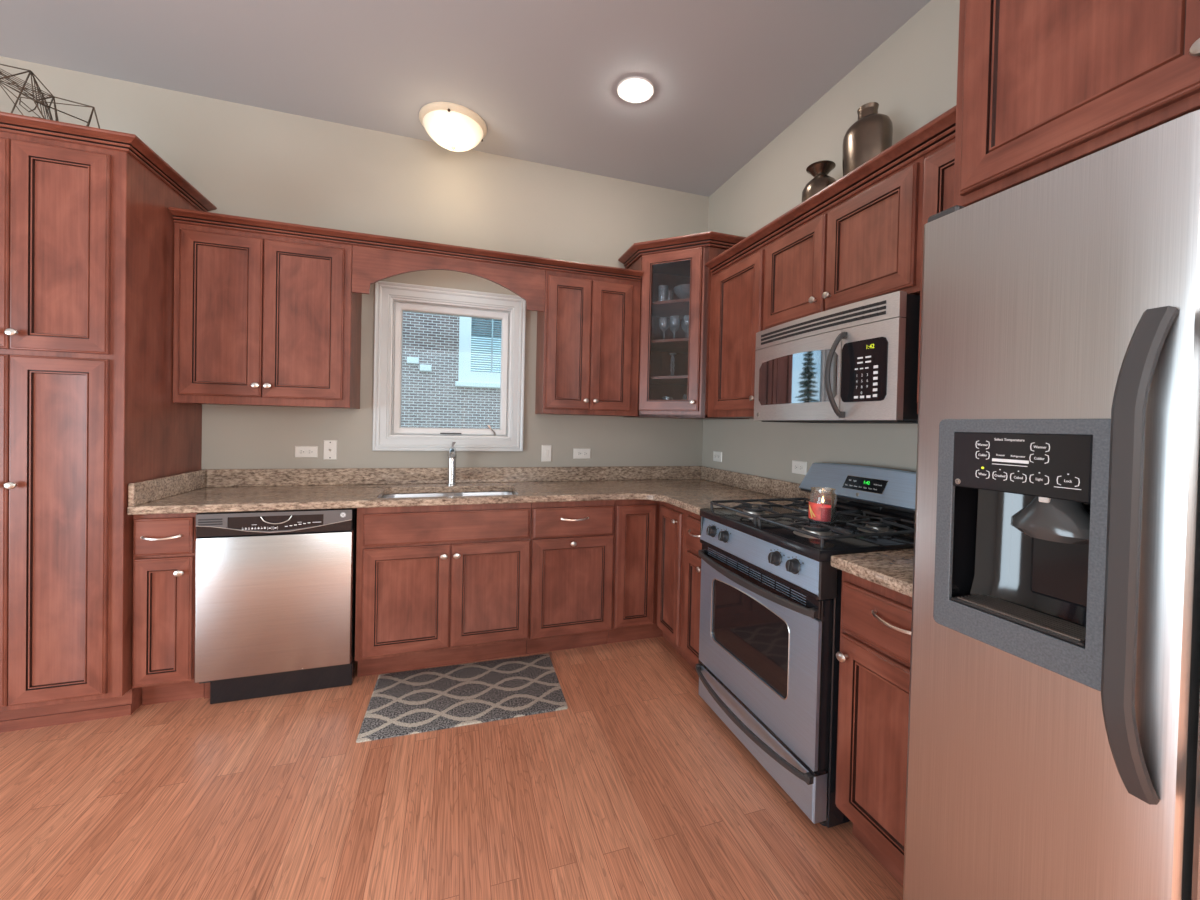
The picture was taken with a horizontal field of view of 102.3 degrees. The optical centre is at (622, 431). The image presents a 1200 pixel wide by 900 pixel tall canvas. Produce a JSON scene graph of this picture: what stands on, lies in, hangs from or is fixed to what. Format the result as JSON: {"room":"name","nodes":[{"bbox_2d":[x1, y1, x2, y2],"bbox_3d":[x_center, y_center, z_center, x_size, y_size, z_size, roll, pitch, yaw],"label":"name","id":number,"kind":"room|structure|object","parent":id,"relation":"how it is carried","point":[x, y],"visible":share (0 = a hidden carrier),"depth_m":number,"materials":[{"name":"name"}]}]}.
{"room":"kitchen","nodes":[
{"label":"kitchen","id":0,"kind":"room"},
{"bbox_2d":[0,56,708,469],"bbox_3d":[-2.471,-0.306,2.650,6.720,3.025,0.140,1,1,-19],"label":"wall","id":1,"kind":"structure","parent":0,"point":[248,161],"depth_m":2.91,"materials":[{"name":"beige paint"}]},
{"bbox_2d":[173,222,361,408],"bbox_3d":[-1.862,-0.590,2.591,0.764,0.902,0.349,1,1,-19],"label":"upper cabinet","id":2,"kind":"object","parent":1,"relation":"attached to","point":[259,319],"visible":0.99,"depth_m":2.46,"materials":[{"name":"brown wood"}]},
{"bbox_2d":[168,207,642,281],"bbox_3d":[-1.018,-1.020,2.710,2.418,0.053,0.056,1,1,-19],"label":"crown molding","id":3,"kind":"structure","parent":2,"relation":"attached to","point":[185,216],"depth_m":2.62,"materials":[{"name":"brown wood"}]},
{"bbox_2d":[352,245,544,311],"bbox_3d":[-0.964,-0.880,2.772,1.038,0.278,0.019,1,1,-19],"label":"arched valance","id":4,"kind":"object","parent":2,"relation":"attached to","point":[370,265],"visible":0.98,"depth_m":2.74,"materials":[{"name":"brown wood"}]},
{"bbox_2d":[295,446,317,457],"bbox_3d":[-1.833,0.116,2.801,0.116,0.066,0.008,1,1,-19],"label":"wall outlet","id":5,"kind":"object","parent":1,"relation":"attached to","point":[300,451],"visible":1,"depth_m":2.80,"materials":[{"name":"white plastic"}]},
{"bbox_2d":[323,440,336,459],"bbox_3d":[-1.718,0.107,2.839,0.070,0.116,0.012,1,1,-19],"label":"jack plate","id":6,"kind":"object","parent":1,"relation":"attached to","point":[330,446],"visible":1,"depth_m":2.84,"materials":[{"name":"white plastic"}]},
{"bbox_2d":[372,281,525,450],"bbox_3d":[-1.092,-0.389,3.111,0.893,1.018,0.168,1,1,-19],"label":"window","id":7,"kind":"structure","parent":1,"relation":"in","point":[391,298],"depth_m":3.04,"materials":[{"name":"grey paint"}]},
{"bbox_2d":[206,466,699,486],"bbox_3d":[-0.846,0.279,3.138,3.021,0.097,0.019,1,1,-19],"label":"backsplash","id":8,"kind":"structure","parent":1,"relation":"attached to","point":[319,476],"depth_m":3.00,"materials":[{"name":"brown stone"}]},
{"bbox_2d":[541,445,551,461],"bbox_3d":[-0.511,0.146,3.260,0.068,0.114,0.008,1,1,-19],"label":"light switch","id":9,"kind":"object","parent":1,"relation":"attached to","point":[546,456],"visible":1,"depth_m":3.26,"materials":[{"name":"white plastic"}]},
{"bbox_2d":[573,448,590,458],"bbox_3d":[-0.279,0.151,3.340,0.122,0.072,0.008,1,1,-19],"label":"wall outlet","id":10,"kind":"object","parent":1,"relation":"attached to","point":[578,453],"visible":1,"depth_m":3.34,"materials":[{"name":"white plastic"}]},
{"bbox_2d":[535,270,640,416],"bbox_3d":[-0.224,-0.561,3.158,0.619,0.902,0.349,1,1,-19],"label":"upper cabinet","id":11,"kind":"object","parent":1,"relation":"attached to","point":[588,329],"visible":1,"depth_m":3.02,"materials":[{"name":"brown wood"}]},
{"bbox_2d":[618,231,748,418],"bbox_3d":[0.398,-0.648,3.203,0.701,1.113,0.671,1,1,-19],"label":"upper cabinet","id":12,"kind":"object","parent":1,"relation":"attached to","point":[672,262],"visible":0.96,"depth_m":3.10,"materials":[{"name":"brown wood"}]},
{"bbox_2d":[658,285,667,300],"bbox_3d":[0.267,-0.899,3.174,0.068,0.110,0.068,1,1,-19],"label":"glass tumbler","id":13,"kind":"object","parent":12,"relation":"on","point":[659,287],"visible":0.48,"depth_m":3.16,"materials":[{"name":"clear glass"}]},
{"bbox_2d":[659,317,669,336],"bbox_3d":[0.273,-0.672,3.177,0.070,0.150,0.070,1,1,-19],"label":"goblet","id":14,"kind":"object","parent":12,"relation":"on","point":[663,329],"visible":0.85,"depth_m":3.17,"materials":[{"name":"clear glass"}]},
{"bbox_2d":[664,290,673,300],"bbox_3d":[0.313,-0.900,3.279,0.068,0.110,0.068,1,1,-19],"label":"glass tumbler","id":15,"kind":"object","parent":12,"relation":"on","point":[672,291],"visible":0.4,"depth_m":3.26,"materials":[{"name":"clear glass"}]},
{"bbox_2d":[650,375,687,384],"bbox_3d":[0.411,-0.349,3.249,0.598,0.018,0.568,1,1,-19],"label":"shelf","id":16,"kind":"object","parent":12,"relation":"attached to","point":[683,379],"depth_m":3.21,"materials":[{"name":"brown wood"}]},
{"bbox_2d":[651,338,688,352],"bbox_3d":[0.417,-0.585,3.246,0.598,0.018,0.568,1,1,-19],"label":"shelf","id":17,"kind":"object","parent":12,"relation":"attached to","point":[677,345],"depth_m":3.25,"materials":[{"name":"brown wood"}]},
{"bbox_2d":[652,298,689,319],"bbox_3d":[0.422,-0.832,3.242,0.598,0.018,0.568,1,1,-19],"label":"shelf","id":18,"kind":"object","parent":12,"relation":"attached to","point":[678,307],"depth_m":3.26,"materials":[{"name":"brown wood"}]},
{"bbox_2d":[669,353,676,375],"bbox_3d":[0.330,-0.438,3.183,0.070,0.156,0.070,1,1,-19],"label":"glass candlestick","id":19,"kind":"object","parent":12,"relation":"on","point":[671,354],"visible":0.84,"depth_m":3.19,"materials":[{"name":"clear glass"}]},
{"bbox_2d":[669,319,678,334],"bbox_3d":[0.344,-0.671,3.232,0.070,0.150,0.070,1,1,-19],"label":"goblet","id":20,"kind":"object","parent":12,"relation":"on","point":[670,328],"visible":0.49,"depth_m":3.23,"materials":[{"name":"clear glass"}]},
{"bbox_2d":[670,316,679,330],"bbox_3d":[0.338,-0.670,3.129,0.070,0.150,0.070,1,1,-19],"label":"goblet","id":21,"kind":"object","parent":12,"relation":"on","point":[674,328],"visible":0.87,"depth_m":3.12,"materials":[{"name":"clear glass"}]},
{"bbox_2d":[673,284,689,298],"bbox_3d":[0.430,-0.886,3.144,0.200,0.092,0.200,1,1,-19],"label":"glass bowl","id":22,"kind":"object","parent":12,"relation":"on","point":[678,291],"visible":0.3,"depth_m":3.11,"materials":[{"name":"clear glass"}]},
{"bbox_2d":[681,319,686,337],"bbox_3d":[0.420,-0.669,3.189,0.070,0.150,0.070,1,1,-19],"label":"goblet","id":23,"kind":"object","parent":12,"relation":"on","point":[682,326],"visible":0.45,"depth_m":3.19,"materials":[{"name":"clear glass"}]},
{"bbox_2d":[683,315,688,337],"bbox_3d":[0.421,-0.668,3.105,0.070,0.150,0.070,1,1,-19],"label":"goblet","id":24,"kind":"object","parent":12,"relation":"on","point":[684,317],"visible":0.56,"depth_m":3.10,"materials":[{"name":"clear glass"}]},
{"bbox_2d":[0,636,902,899],"bbox_3d":[-1.347,1.340,-0.682,6.720,0.120,7.240,1,1,-19],"label":"floor","id":25,"kind":"structure","parent":0,"point":[637,789],"depth_m":1.63,"materials":[{"name":"brown wood"}]},
{"bbox_2d":[0,111,216,732],"bbox_3d":[-2.482,-0.006,2.197,0.753,2.438,0.711,1,1,-19],"label":"pantry cabinet","id":26,"kind":"object","parent":25,"relation":"on","point":[88,411],"visible":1,"depth_m":1.96,"materials":[{"name":"brown wood"}]},
{"bbox_2d":[0,64,99,127],"bbox_3d":[-2.543,-1.406,2.125,0.403,0.368,0.218,1,1,-3],"label":"wire sculpture","id":27,"kind":"object","parent":26,"relation":"on","point":[43,99],"visible":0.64,"depth_m":2.09,"materials":[{"name":"black metal"}]},
{"bbox_2d":[128,469,206,505],"bbox_3d":[-2.183,0.260,2.345,0.021,0.097,0.642,1,1,-19],"label":"backsplash","id":28,"kind":"structure","parent":26,"relation":"attached to","point":[141,492],"depth_m":2.26,"materials":[{"name":"brown stone"}]},
{"bbox_2d":[132,513,204,704],"bbox_3d":[-2.095,0.784,2.379,0.226,0.871,0.654,1,1,-19],"label":"base cabinet","id":29,"kind":"object","parent":25,"relation":"on","point":[164,545],"visible":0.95,"depth_m":2.11,"materials":[{"name":"brown wood"}]},
{"bbox_2d":[195,508,356,703],"bbox_3d":[-1.686,0.792,2.502,0.612,0.870,0.619,1,1,-19],"label":"dishwasher","id":30,"kind":"object","parent":25,"relation":"on","point":[275,591],"visible":0.99,"depth_m":2.22,"materials":[{"name":"silver metal"}]},
{"bbox_2d":[242,522,309,529],"bbox_3d":[-1.562,0.432,2.219,0.310,0.031,0.002,1,1,-19],"label":"print","id":31,"kind":"object","parent":30,"relation":"on","point":[245,525],"depth_m":2.21,"materials":[{"name":"white"}]},
{"bbox_2d":[355,503,530,676],"bbox_3d":[-0.995,0.803,2.760,0.844,0.871,0.654,1,1,-19],"label":"base cabinet","id":32,"kind":"object","parent":25,"relation":"on","point":[439,585],"visible":0.97,"depth_m":2.48,"materials":[{"name":"brown wood"}]},
{"bbox_2d":[356,654,567,742],"bbox_3d":[-0.742,1.246,2.328,0.864,0.007,0.544,1,1,-18],"label":"rug","id":33,"kind":"object","parent":25,"relation":"on","point":[402,703],"visible":1,"depth_m":2.27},
{"bbox_2d":[526,500,614,653],"bbox_3d":[-0.369,0.815,2.977,0.476,0.871,0.654,1,1,-19],"label":"base cabinet","id":34,"kind":"object","parent":25,"relation":"on","point":[572,550],"visible":0.95,"depth_m":2.70,"materials":[{"name":"brown wood"}]},
{"bbox_2d":[608,499,695,670],"bbox_3d":[0.330,0.830,3.042,0.884,0.871,0.991,1,1,-19],"label":"base cabinet","id":35,"kind":"object","parent":25,"relation":"on","point":[650,549],"visible":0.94,"depth_m":2.80,"materials":[{"name":"brown wood"}]},
{"bbox_2d":[127,479,791,514],"bbox_3d":[-0.650,0.358,2.564,3.065,0.036,1.235,1,1,-19],"label":"countertop","id":36,"kind":"structure","parent":35,"relation":"on","point":[692,495],"depth_m":2.60,"materials":[{"name":"brown stone"}]},
{"bbox_2d":[382,491,514,497],"bbox_3d":[-0.962,0.469,2.705,0.750,0.200,0.430,1,1,-19],"label":"sink","id":37,"kind":"object","parent":36,"relation":"in","point":[408,495],"visible":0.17,"depth_m":2.86,"materials":[{"name":"silver metal"}]},
{"bbox_2d":[447,442,456,484],"bbox_3d":[-1.020,0.196,2.891,0.060,0.263,0.226,1,1,-19],"label":"faucet","id":38,"kind":"object","parent":36,"relation":"on","point":[452,454],"visible":1,"depth_m":2.95,"materials":[{"name":"silver metal"}]},
{"bbox_2d":[683,511,701,663],"bbox_3d":[0.639,0.845,2.497,0.654,0.871,0.240,1,1,-19],"label":"base cabinet","id":39,"kind":"object","parent":25,"relation":"on","point":[693,560],"visible":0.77,"depth_m":2.44,"materials":[{"name":"brown wood"}]},
{"bbox_2d":[695,463,915,827],"bbox_3d":[0.769,0.717,1.988,0.716,1.146,0.839,1,1,-19],"label":"gas range","id":40,"kind":"object","parent":25,"relation":"on","point":[767,667],"visible":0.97,"depth_m":1.78,"materials":[{"name":"grey metal"}]},
{"bbox_2d":[700,498,914,561],"bbox_3d":[0.778,0.365,1.983,0.614,0.082,0.787,1,1,-19],"label":"cooktop","id":41,"kind":"object","parent":40,"relation":"in","point":[858,527],"depth_m":1.83,"materials":[{"name":"grey metal"}]},
{"bbox_2d":[808,487,836,522],"bbox_3d":[0.735,0.268,1.777,0.098,0.120,0.094,1,1,-19],"label":"jar candle","id":42,"kind":"object","parent":40,"relation":"on","point":[817,512],"visible":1,"depth_m":1.75,"materials":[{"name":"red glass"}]},
{"bbox_2d":[845,479,881,489],"bbox_3d":[1.040,0.228,2.091,0.001,0.029,0.195,13,-3,-19],"label":"print","id":43,"kind":"object","parent":40,"relation":"attached to","point":[849,479],"depth_m":2.09},
{"bbox_2d":[835,571,911,885],"bbox_3d":[1.001,0.868,1.451,0.654,0.871,0.354,1,1,-19],"label":"base cabinet","id":44,"kind":"object","parent":25,"relation":"on","point":[874,655],"visible":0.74,"depth_m":1.38,"materials":[{"name":"brown wood"}]},
{"bbox_2d":[831,549,913,596],"bbox_3d":[1.015,0.412,1.447,0.649,0.036,0.363,1,1,-19],"label":"countertop","id":45,"kind":"structure","parent":44,"relation":"on","point":[893,569],"depth_m":1.41,"materials":[{"name":"brown stone"}]},
{"bbox_2d":[903,110,1199,899],"bbox_3d":[1.138,0.417,0.807,0.802,1.797,0.910,1,1,-19],"label":"refrigerator","id":46,"kind":"object","parent":25,"relation":"on","point":[1053,753],"visible":1,"depth_m":0.85,"materials":[{"name":"grey metal"}]},
{"bbox_2d":[975,438,1080,489],"bbox_3d":[0.745,0.054,0.897,0.002,0.083,0.177,1,1,-19],"label":"print","id":47,"kind":"object","parent":46,"relation":"attached to","point":[1005,463],"depth_m":0.89,"materials":[{"name":"white"}]},
{"bbox_2d":[0,0,930,196],"bbox_3d":[-1.274,-1.804,-0.726,6.720,0.120,7.240,1,1,-19],"label":"ceiling","id":48,"kind":"structure","parent":0,"point":[728,77],"depth_m":2.30,"materials":[{"name":"grey paint"}]},
{"bbox_2d":[419,102,486,151],"bbox_3d":[-0.978,-1.709,2.797,0.372,0.156,0.372,1,1,-19],"label":"ceiling light","id":49,"kind":"object","parent":48,"relation":"attached to","point":[454,127],"visible":1,"depth_m":2.70,"materials":[{"name":"white glass"}]},
{"bbox_2d":[617,76,653,102],"bbox_3d":[0.068,-1.800,2.485,0.194,0.094,0.194,1,1,-19],"label":"recessed light","id":50,"kind":"object","parent":48,"relation":"in","point":[635,89],"visible":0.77,"depth_m":2.53,"materials":[{"name":"white plastic"}]},
{"bbox_2d":[702,0,959,483],"bbox_3d":[1.830,-0.174,0.310,0.120,3.025,7.100,1,1,-19],"label":"wall","id":51,"kind":"structure","parent":0,"point":[911,76],"depth_m":2.42,"materials":[{"name":"beige paint"}]},
{"bbox_2d":[713,451,721,461],"bbox_3d":[0.673,0.175,3.432,0.008,0.072,0.116,1,1,-19],"label":"wall outlet","id":52,"kind":"object","parent":51,"relation":"attached to","point":[717,456],"visible":1,"depth_m":3.43,"materials":[{"name":"white plastic"}]},
{"bbox_2d":[707,244,767,418],"bbox_3d":[0.743,-0.532,2.735,0.349,0.902,0.567,1,1,-19],"label":"upper cabinet","id":53,"kind":"object","parent":51,"relation":"attached to","point":[737,300],"visible":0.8,"depth_m":2.66,"materials":[{"name":"brown wood"}]},
{"bbox_2d":[700,466,809,501],"bbox_3d":[0.790,0.318,3.063,0.019,0.097,1.233,1,1,-19],"label":"backsplash","id":54,"kind":"structure","parent":51,"relation":"attached to","point":[773,487],"depth_m":2.96,"materials":[{"name":"brown stone"}]},
{"bbox_2d":[792,460,806,474],"bbox_3d":[0.955,0.193,2.617,0.008,0.072,0.116,1,1,-19],"label":"wall outlet","id":55,"kind":"object","parent":51,"relation":"attached to","point":[798,467],"visible":0.99,"depth_m":2.61,"materials":[{"name":"white plastic"}]},
{"bbox_2d":[764,155,924,328],"bbox_3d":[0.981,-0.723,2.058,0.349,0.490,0.854,1,1,-19],"label":"upper cabinet","id":56,"kind":"object","parent":51,"relation":"attached to","point":[868,245],"visible":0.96,"depth_m":1.88,"materials":[{"name":"brown wood"}]},
{"bbox_2d":[802,160,835,201],"bbox_3d":[0.917,-1.099,2.244,0.153,0.252,0.170,1,1,-19],"label":"vase","id":57,"kind":"object","parent":56,"relation":"on","point":[820,170],"visible":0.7,"depth_m":2.20,"materials":[{"name":"brown metal"}]},
{"bbox_2d":[705,106,955,274],"bbox_3d":[0.809,-0.965,2.095,0.056,0.064,1.746,1,1,-19],"label":"crown molding","id":58,"kind":"structure","parent":56,"relation":"attached to","point":[941,130],"depth_m":1.87,"materials":[{"name":"brown wood"}]},
{"bbox_2d":[754,291,919,423],"bbox_3d":[0.918,-0.258,2.040,0.468,0.436,0.815,1,1,-19],"label":"microwave","id":59,"kind":"object","parent":56,"relation":"attached to","point":[857,362],"visible":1,"depth_m":1.79,"materials":[{"name":"silver metal"}]},
{"bbox_2d":[854,356,877,398],"bbox_3d":[0.864,-0.194,1.715,0.004,0.148,0.096,1,1,-23],"label":"print","id":60,"kind":"object","parent":59,"relation":"attached to","point":[865,367],"depth_m":1.71,"materials":[{"name":"white"}]},
{"bbox_2d":[842,102,892,175],"bbox_3d":[1.006,-1.149,1.991,0.163,0.362,0.204,1,1,-19],"label":"vase","id":61,"kind":"object","parent":56,"relation":"on","point":[871,134],"visible":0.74,"depth_m":1.92,"materials":[{"name":"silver metal"}]},
{"bbox_2d":[917,138,954,413],"bbox_3d":[1.173,-0.505,1.491,0.349,0.902,0.350,1,1,-19],"label":"upper cabinet","id":62,"kind":"object","parent":51,"relation":"attached to","point":[938,192],"visible":0.02,"depth_m":1.55,"materials":[{"name":"brown wood"}]},
{"bbox_2d":[953,0,1199,206],"bbox_3d":[1.222,-0.828,0.846,0.691,0.613,0.986,1,1,-19],"label":"upper cabinet","id":63,"kind":"object","parent":51,"relation":"attached to","point":[1044,86],"visible":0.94,"depth_m":0.95,"materials":[{"name":"brown wood"}]},
{"label":"outside","id":64,"kind":"structure","parent":0,"visible":0},
{"bbox_3d":[-13.999,1.198,30.457,70.000,0.200,59.840,1,1,-19],"label":"lawn","id":65,"kind":"structure","parent":64,"visible":0},
{"bbox_2d":[401,311,501,428],"bbox_3d":[-0.771,-3.370,14.211,12.800,10.000,6.800,1,1,-19],"label":"house","id":66,"kind":"structure","parent":65,"relation":"on","point":[440,388],"depth_m":10.09,"materials":[{"name":"grey brick"}]},
{"bbox_2d":[407,357,418,363],"bbox_3d":[-4.258,-1.452,9.818,0.220,0.130,0.100,1,1,-19],"label":"wall vent","id":67,"kind":"object","parent":66,"relation":"attached to","point":[410,360],"depth_m":9.78,"materials":[{"name":"white"}]},
{"bbox_2d":[420,364,430,371],"bbox_3d":[-4.034,-1.308,9.898,0.220,0.130,0.100,1,1,-19],"label":"wall vent","id":68,"kind":"object","parent":66,"relation":"attached to","point":[423,367],"depth_m":9.86,"materials":[{"name":"white"}]},
{"bbox_2d":[471,318,501,372],"bbox_3d":[-2.718,-2.106,10.479,1.080,1.670,0.130,1,1,-19],"label":"window","id":69,"kind":"structure","parent":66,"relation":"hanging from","point":[492,333],"depth_m":10.43,"materials":[{"name":"white"}]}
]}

